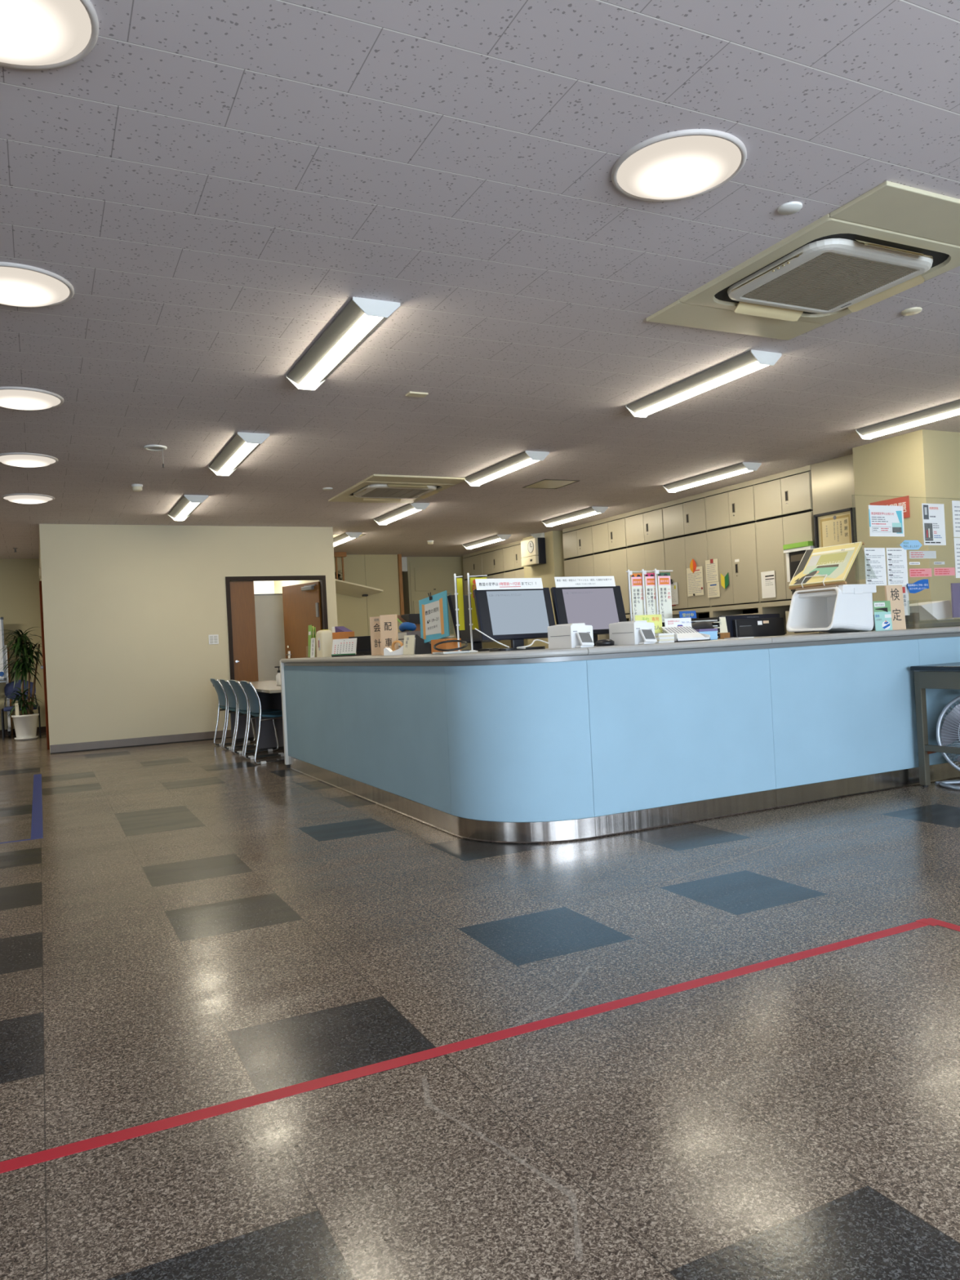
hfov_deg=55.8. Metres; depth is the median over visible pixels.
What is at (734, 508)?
upper cabinet
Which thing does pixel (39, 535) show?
wall
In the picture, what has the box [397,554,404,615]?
trim
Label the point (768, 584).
notice
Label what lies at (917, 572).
card
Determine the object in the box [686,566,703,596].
notice
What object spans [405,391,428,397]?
plate
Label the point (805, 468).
trim
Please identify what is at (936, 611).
newspapers
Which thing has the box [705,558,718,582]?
notice
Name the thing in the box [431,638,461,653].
wooden block
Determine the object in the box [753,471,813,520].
upper cabinet
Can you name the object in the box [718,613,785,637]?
storage box
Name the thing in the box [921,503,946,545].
notice
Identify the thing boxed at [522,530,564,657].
wall pier
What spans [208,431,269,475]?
light
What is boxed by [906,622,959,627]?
clear tray
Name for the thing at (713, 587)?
notice
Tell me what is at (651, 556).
base cabinet
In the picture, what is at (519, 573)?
upper cabinet
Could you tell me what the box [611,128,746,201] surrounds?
recessed light
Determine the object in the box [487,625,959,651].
countertop
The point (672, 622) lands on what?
leaflet
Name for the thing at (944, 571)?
card
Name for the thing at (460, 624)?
banner
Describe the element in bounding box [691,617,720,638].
trays
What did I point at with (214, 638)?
light switch
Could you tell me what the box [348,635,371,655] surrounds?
computer monitor
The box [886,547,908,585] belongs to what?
notice
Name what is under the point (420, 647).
tent card
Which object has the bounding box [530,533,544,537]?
speaker
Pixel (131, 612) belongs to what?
wall
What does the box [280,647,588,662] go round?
countertop
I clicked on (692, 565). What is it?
driver mark
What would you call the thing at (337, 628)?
tissue box
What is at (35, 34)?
recessed light
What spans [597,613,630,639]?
open shelf unit
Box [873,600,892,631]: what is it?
leaflet
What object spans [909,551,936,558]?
card
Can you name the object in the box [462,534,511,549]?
light
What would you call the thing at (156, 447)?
smoke detector
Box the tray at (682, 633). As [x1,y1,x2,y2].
[655,626,710,642]
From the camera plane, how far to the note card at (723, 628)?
5.67 m
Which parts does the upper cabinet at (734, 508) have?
door, handle, door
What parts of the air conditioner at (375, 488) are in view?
grille plate, trim frame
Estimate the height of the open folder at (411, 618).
0.147 m
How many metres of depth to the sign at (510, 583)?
5.08 m
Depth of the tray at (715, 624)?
5.59 m
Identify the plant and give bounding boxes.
[0,626,43,740]
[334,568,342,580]
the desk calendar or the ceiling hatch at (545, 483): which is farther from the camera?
the ceiling hatch at (545, 483)
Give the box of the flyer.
[902,585,909,615]
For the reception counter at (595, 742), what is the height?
0.975 m
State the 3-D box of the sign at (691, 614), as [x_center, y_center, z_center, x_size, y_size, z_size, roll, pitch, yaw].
[1.255,-0.152,5.472,0.125,0.045,0.008,-3,0,-26]
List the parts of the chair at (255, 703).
backrest, seat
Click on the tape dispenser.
(387, 651)
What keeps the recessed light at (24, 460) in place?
in the ceiling
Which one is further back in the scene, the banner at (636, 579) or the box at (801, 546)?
the box at (801, 546)
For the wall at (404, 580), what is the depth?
16.64 m
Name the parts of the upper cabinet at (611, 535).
door, door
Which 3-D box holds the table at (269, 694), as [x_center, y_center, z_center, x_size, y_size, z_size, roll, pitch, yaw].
[-2.185,0.820,9.561,0.710,0.702,2.960,-3,0,-26]
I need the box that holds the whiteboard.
[0,617,11,737]
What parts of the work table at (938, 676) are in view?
leg, edge trim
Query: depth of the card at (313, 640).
7.61 m
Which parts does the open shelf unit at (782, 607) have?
flap door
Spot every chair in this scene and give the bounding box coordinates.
[0,680,40,740]
[209,678,256,748]
[218,679,259,753]
[228,680,284,758]
[239,680,284,764]
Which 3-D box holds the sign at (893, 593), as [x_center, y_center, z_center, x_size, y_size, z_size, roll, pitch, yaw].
[2.655,-0.208,5.825,0.148,0.288,0.065,-3,0,-26]
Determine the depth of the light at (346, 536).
12.81 m
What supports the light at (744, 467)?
attached to the ceiling
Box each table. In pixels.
[213,680,284,750]
[910,662,959,786]
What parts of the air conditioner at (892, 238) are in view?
trim frame, grille plate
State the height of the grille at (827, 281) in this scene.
0.008 m
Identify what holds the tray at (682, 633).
on the reception counter at (595, 742)
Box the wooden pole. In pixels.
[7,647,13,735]
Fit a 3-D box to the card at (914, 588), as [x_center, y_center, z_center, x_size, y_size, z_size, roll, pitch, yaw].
[2.852,-0.350,5.901,0.215,0.092,0.001,-3,0,-26]
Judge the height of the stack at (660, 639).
0.052 m
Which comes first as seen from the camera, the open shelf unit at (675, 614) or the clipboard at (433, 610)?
the clipboard at (433, 610)
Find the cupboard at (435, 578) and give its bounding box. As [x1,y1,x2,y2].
[409,561,457,638]
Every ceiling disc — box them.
[322,487,333,489]
[777,201,802,214]
[901,306,922,315]
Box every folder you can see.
[396,613,420,631]
[951,582,959,617]
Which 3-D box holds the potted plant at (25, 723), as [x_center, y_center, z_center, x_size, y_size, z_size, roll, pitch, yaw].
[-6.422,0.613,12.656,0.635,1.567,0.730,-3,0,-18]
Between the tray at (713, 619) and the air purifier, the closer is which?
the tray at (713, 619)
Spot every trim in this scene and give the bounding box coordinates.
[225,575,328,679]
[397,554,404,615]
[462,464,810,558]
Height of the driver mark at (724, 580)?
0.185 m
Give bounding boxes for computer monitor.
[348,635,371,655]
[447,595,499,651]
[473,587,555,651]
[550,585,626,645]
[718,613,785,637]
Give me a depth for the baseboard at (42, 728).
13.79 m
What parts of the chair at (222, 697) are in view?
backrest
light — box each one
[0,0,98,70]
[0,262,74,307]
[0,386,63,410]
[0,452,57,467]
[1,493,54,503]
[168,494,208,520]
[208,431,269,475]
[285,297,400,390]
[333,532,361,546]
[373,502,429,524]
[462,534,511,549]
[464,450,549,486]
[542,506,608,526]
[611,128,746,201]
[625,349,782,417]
[662,462,761,493]
[855,399,959,439]
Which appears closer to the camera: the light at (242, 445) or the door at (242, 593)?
the light at (242, 445)
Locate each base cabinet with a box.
[564,554,594,577]
[593,547,630,614]
[626,540,675,613]
[664,532,711,610]
[706,522,759,606]
[755,511,814,602]
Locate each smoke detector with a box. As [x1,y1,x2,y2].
[131,484,142,491]
[143,444,167,467]
[426,540,433,544]
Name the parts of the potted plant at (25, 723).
crown, crown, crown, stem, pot, stem, crown, stem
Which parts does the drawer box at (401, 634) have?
drawer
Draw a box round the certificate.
[813,507,857,548]
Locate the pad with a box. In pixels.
[595,639,614,646]
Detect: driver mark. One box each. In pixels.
[689,558,696,573]
[720,573,728,589]
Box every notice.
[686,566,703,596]
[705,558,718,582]
[706,581,719,597]
[760,570,775,598]
[864,547,886,585]
[868,505,904,536]
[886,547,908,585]
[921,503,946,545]
[951,500,959,537]
[953,537,959,577]
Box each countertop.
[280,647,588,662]
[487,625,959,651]
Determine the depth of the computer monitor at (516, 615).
5.06 m
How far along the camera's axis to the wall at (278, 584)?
14.04 m
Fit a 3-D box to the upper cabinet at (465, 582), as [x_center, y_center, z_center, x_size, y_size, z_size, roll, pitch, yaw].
[0.091,-0.677,16.407,0.448,0.880,0.802,-3,0,-26]
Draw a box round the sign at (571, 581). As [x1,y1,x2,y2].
[554,576,615,587]
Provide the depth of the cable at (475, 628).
4.88 m
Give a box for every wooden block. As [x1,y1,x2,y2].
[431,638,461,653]
[717,632,729,639]
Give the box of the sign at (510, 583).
[475,577,542,590]
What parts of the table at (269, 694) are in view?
leg panel, leg panel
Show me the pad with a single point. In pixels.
(604, 642)
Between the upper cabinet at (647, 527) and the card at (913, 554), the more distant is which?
the upper cabinet at (647, 527)
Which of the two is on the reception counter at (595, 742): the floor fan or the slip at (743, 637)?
the slip at (743, 637)
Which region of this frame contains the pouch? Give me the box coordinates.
[691,621,713,629]
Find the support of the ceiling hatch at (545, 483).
attached to the ceiling
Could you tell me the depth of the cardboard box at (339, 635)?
7.48 m
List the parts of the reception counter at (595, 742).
panel, fabric panel, fabric panel, kick plate, fabric panel, edge rail, fabric panel, kick plate, fabric panel, kick plate, fabric panel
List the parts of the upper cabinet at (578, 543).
door, door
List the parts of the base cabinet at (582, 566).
door, door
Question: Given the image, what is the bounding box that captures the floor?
[0,732,959,1279]
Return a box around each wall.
[0,558,45,729]
[39,524,337,751]
[39,535,50,752]
[274,580,319,593]
[333,554,401,653]
[401,556,483,649]
[402,571,408,614]
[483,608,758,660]
[810,453,859,640]
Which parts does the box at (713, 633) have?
lid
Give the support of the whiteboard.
on the floor
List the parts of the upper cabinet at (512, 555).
door, door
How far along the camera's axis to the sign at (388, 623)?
6.09 m
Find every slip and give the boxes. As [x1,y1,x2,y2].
[724,636,754,639]
[786,552,790,582]
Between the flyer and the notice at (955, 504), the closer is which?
the flyer
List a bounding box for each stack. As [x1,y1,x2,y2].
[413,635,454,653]
[432,650,470,654]
[654,633,674,643]
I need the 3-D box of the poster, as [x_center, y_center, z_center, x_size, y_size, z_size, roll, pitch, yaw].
[3.647,-1.157,8.068,0.002,0.190,0.410,-3,0,-26]
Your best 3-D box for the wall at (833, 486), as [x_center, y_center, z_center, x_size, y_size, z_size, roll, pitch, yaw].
[3.773,-0.465,8.934,0.450,2.660,0.731,-3,0,-26]
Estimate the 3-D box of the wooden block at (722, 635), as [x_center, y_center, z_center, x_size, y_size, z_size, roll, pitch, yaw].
[1.498,-0.025,5.665,0.110,0.038,0.070,-3,0,-26]
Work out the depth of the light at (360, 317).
4.64 m
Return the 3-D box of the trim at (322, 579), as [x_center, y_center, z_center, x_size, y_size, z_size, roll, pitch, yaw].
[-2.591,0.188,11.698,1.290,2.020,0.135,-3,0,-26]
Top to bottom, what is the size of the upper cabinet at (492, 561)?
0.395 m
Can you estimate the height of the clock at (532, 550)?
0.395 m
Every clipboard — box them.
[418,590,449,643]
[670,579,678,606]
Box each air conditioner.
[328,474,465,503]
[646,180,959,340]
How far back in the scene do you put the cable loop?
5.04 m
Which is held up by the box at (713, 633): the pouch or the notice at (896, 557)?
the pouch
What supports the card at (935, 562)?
attached to the wall
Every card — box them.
[310,637,315,657]
[403,634,431,654]
[713,617,728,632]
[788,542,864,589]
[899,540,922,549]
[906,578,928,593]
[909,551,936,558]
[909,561,919,564]
[909,568,932,577]
[933,561,944,564]
[933,567,955,575]
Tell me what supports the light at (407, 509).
attached to the ceiling
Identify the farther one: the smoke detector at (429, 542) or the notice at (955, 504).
the smoke detector at (429, 542)
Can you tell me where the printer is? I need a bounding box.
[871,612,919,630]
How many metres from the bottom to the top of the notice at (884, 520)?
0.198 m
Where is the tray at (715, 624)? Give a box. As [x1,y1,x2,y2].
[711,622,719,627]
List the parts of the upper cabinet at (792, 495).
door, handle, door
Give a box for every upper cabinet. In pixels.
[462,553,483,579]
[463,576,483,595]
[481,548,506,575]
[483,572,504,578]
[502,543,524,571]
[504,568,524,578]
[562,525,596,559]
[591,517,629,553]
[625,507,666,546]
[662,497,711,539]
[705,484,759,530]
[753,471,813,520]
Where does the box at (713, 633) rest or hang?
on the reception counter at (595, 742)
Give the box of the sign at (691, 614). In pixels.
[679,610,696,618]
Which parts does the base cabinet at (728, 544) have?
door, handle, door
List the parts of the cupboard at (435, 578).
door, door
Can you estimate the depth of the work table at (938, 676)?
5.57 m
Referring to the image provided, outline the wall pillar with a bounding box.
[852,429,959,637]
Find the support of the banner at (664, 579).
on the reception counter at (595, 742)
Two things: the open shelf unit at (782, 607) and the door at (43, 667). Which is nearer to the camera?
the open shelf unit at (782, 607)
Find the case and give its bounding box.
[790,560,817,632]
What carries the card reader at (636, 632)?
on the reception counter at (595, 742)
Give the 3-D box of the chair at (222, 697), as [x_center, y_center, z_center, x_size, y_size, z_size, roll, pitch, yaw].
[-2.760,0.811,10.271,0.528,0.783,0.502,-3,0,-26]
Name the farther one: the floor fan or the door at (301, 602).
the door at (301, 602)
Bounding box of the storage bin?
[786,583,876,632]
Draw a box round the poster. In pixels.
[870,495,910,518]
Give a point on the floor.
(191, 926)
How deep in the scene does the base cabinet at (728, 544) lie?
10.18 m
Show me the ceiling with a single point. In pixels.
(213, 183)
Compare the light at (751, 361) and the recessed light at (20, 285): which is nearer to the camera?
the recessed light at (20, 285)
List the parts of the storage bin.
lid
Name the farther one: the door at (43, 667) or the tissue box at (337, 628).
the door at (43, 667)
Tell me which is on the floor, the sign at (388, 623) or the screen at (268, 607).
the screen at (268, 607)
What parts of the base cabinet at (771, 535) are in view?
door, framed panel, door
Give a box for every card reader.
[547,622,594,648]
[608,620,657,644]
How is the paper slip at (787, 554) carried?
attached to the base cabinet at (771, 535)
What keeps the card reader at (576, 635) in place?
on the reception counter at (595, 742)
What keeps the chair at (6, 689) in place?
on the floor
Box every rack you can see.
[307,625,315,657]
[333,551,346,581]
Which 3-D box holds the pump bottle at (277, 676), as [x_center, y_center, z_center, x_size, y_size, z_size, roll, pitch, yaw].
[-2.028,0.362,9.127,0.072,0.193,0.064,-3,0,-26]
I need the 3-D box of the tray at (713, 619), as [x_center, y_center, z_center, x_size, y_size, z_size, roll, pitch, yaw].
[1.332,-0.120,5.643,0.210,0.028,0.230,-3,0,-26]
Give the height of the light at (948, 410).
0.080 m
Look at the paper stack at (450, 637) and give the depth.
5.95 m
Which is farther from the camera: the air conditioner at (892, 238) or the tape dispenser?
the tape dispenser
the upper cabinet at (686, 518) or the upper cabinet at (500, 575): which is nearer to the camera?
the upper cabinet at (686, 518)
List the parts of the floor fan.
blade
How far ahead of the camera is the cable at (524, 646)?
4.88 m
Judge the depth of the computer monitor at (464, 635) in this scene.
5.49 m
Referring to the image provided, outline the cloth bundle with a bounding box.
[399,622,416,631]
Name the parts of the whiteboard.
frame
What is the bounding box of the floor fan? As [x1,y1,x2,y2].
[934,695,959,790]
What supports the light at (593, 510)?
attached to the ceiling
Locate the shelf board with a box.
[335,578,383,598]
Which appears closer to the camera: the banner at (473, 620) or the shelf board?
the banner at (473, 620)
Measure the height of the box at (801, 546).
0.085 m
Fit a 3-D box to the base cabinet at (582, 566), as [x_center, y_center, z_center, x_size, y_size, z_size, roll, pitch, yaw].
[1.639,-0.767,13.231,0.448,0.880,0.802,-3,0,-26]
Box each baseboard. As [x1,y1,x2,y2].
[0,726,46,736]
[49,729,231,754]
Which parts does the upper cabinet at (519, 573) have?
door, door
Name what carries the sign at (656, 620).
on the reception counter at (595, 742)
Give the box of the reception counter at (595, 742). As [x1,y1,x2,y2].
[280,625,959,844]
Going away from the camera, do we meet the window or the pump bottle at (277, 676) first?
the pump bottle at (277, 676)
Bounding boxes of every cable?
[474,627,509,647]
[516,639,549,648]
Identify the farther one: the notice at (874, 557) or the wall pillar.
the wall pillar
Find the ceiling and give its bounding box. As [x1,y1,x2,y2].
[0,0,959,559]
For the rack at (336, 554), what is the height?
0.482 m
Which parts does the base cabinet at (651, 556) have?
door, door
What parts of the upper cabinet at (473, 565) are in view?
door, door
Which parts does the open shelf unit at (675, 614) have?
panel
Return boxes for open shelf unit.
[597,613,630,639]
[671,607,711,629]
[711,602,759,628]
[760,600,819,635]
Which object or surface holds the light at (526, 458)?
attached to the ceiling
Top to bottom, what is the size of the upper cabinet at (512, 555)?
0.395 m
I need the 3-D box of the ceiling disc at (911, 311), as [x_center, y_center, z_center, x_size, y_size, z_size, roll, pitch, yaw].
[2.274,-1.730,4.773,0.100,0.010,0.100,-3,0,-26]
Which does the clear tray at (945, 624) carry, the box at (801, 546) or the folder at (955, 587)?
the folder at (955, 587)
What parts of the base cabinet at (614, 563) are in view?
door, door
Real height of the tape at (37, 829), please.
0.001 m
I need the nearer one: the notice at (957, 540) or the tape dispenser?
the tape dispenser
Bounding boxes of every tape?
[0,773,43,843]
[0,917,959,1173]
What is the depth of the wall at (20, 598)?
13.76 m
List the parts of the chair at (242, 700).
backrest, seat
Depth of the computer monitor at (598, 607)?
5.33 m
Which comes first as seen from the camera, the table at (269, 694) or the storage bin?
the storage bin
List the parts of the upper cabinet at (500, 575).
door, door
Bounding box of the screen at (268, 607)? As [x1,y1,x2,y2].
[253,593,285,680]
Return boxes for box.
[332,626,353,632]
[332,631,354,639]
[397,631,421,648]
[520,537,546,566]
[694,628,717,639]
[782,541,815,553]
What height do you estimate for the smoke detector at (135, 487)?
0.056 m
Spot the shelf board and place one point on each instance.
(344, 588)
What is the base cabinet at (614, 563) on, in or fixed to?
on the open shelf unit at (600, 637)
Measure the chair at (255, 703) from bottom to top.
0.783 m
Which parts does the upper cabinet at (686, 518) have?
door, handle, door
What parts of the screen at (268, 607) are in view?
frame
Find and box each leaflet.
[664,617,692,627]
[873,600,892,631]
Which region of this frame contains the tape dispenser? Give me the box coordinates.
[383,640,403,655]
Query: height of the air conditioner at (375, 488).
0.056 m
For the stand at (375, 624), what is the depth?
6.36 m
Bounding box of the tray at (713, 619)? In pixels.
[691,617,719,623]
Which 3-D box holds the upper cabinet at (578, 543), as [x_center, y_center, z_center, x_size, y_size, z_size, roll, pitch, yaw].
[1.606,-1.414,13.233,0.448,0.395,0.802,-3,0,-26]
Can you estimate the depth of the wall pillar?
7.89 m
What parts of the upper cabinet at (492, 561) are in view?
door, door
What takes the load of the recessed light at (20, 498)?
in the ceiling
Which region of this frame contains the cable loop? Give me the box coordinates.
[433,640,467,651]
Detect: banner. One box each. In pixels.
[453,573,464,650]
[466,573,487,652]
[626,569,644,621]
[640,568,657,614]
[653,568,672,622]
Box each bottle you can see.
[274,666,280,685]
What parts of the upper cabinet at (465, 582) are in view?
door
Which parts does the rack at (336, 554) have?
post, post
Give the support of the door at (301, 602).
in the wall at (131, 612)
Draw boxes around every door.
[39,581,49,749]
[229,581,258,681]
[282,581,322,658]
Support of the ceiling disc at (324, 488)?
attached to the ceiling
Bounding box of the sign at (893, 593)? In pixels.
[884,584,906,630]
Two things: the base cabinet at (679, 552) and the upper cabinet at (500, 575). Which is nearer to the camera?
the base cabinet at (679, 552)
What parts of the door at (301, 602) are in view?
handle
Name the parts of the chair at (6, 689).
leg frame, backrest, seat, leg frame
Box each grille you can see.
[360,488,428,497]
[742,252,917,311]
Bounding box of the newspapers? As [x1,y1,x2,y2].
[909,600,954,622]
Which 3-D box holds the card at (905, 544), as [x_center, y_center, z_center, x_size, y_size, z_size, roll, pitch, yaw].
[2.799,-0.618,5.883,0.215,0.062,0.001,-3,0,-26]
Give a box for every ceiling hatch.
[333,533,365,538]
[522,479,578,488]
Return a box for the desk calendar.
[331,638,364,657]
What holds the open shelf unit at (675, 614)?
on the floor
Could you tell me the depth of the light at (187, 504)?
9.51 m
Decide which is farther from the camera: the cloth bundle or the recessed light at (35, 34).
the cloth bundle
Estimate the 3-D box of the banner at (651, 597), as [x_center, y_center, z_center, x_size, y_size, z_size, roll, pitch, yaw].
[1.039,-0.209,5.542,0.150,0.450,0.076,-3,0,-26]
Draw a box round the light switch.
[208,634,218,644]
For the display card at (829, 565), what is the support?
on the storage bin
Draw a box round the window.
[253,580,274,594]
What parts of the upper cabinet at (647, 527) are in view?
door, door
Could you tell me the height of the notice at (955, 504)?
0.245 m
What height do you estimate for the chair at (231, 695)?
0.783 m
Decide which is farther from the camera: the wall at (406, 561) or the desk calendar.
the wall at (406, 561)
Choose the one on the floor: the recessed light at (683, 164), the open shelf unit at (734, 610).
the open shelf unit at (734, 610)
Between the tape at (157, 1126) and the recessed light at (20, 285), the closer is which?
the tape at (157, 1126)
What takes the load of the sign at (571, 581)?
attached to the computer monitor at (598, 607)
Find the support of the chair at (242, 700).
on the floor
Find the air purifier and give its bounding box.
[315,629,333,657]
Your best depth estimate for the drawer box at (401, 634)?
6.23 m
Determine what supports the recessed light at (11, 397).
in the ceiling
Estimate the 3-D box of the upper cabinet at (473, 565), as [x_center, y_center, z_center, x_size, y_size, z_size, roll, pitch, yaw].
[0.058,-1.324,16.410,0.448,0.395,0.802,-3,0,-26]
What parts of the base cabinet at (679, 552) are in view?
door, door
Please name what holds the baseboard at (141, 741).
attached to the wall at (131, 612)
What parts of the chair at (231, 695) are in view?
backrest, seat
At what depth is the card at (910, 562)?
5.90 m
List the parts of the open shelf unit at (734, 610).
flap door, panel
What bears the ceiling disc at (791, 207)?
attached to the ceiling
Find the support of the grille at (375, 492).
attached to the air conditioner at (375, 488)
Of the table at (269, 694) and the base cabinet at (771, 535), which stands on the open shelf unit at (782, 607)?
the base cabinet at (771, 535)

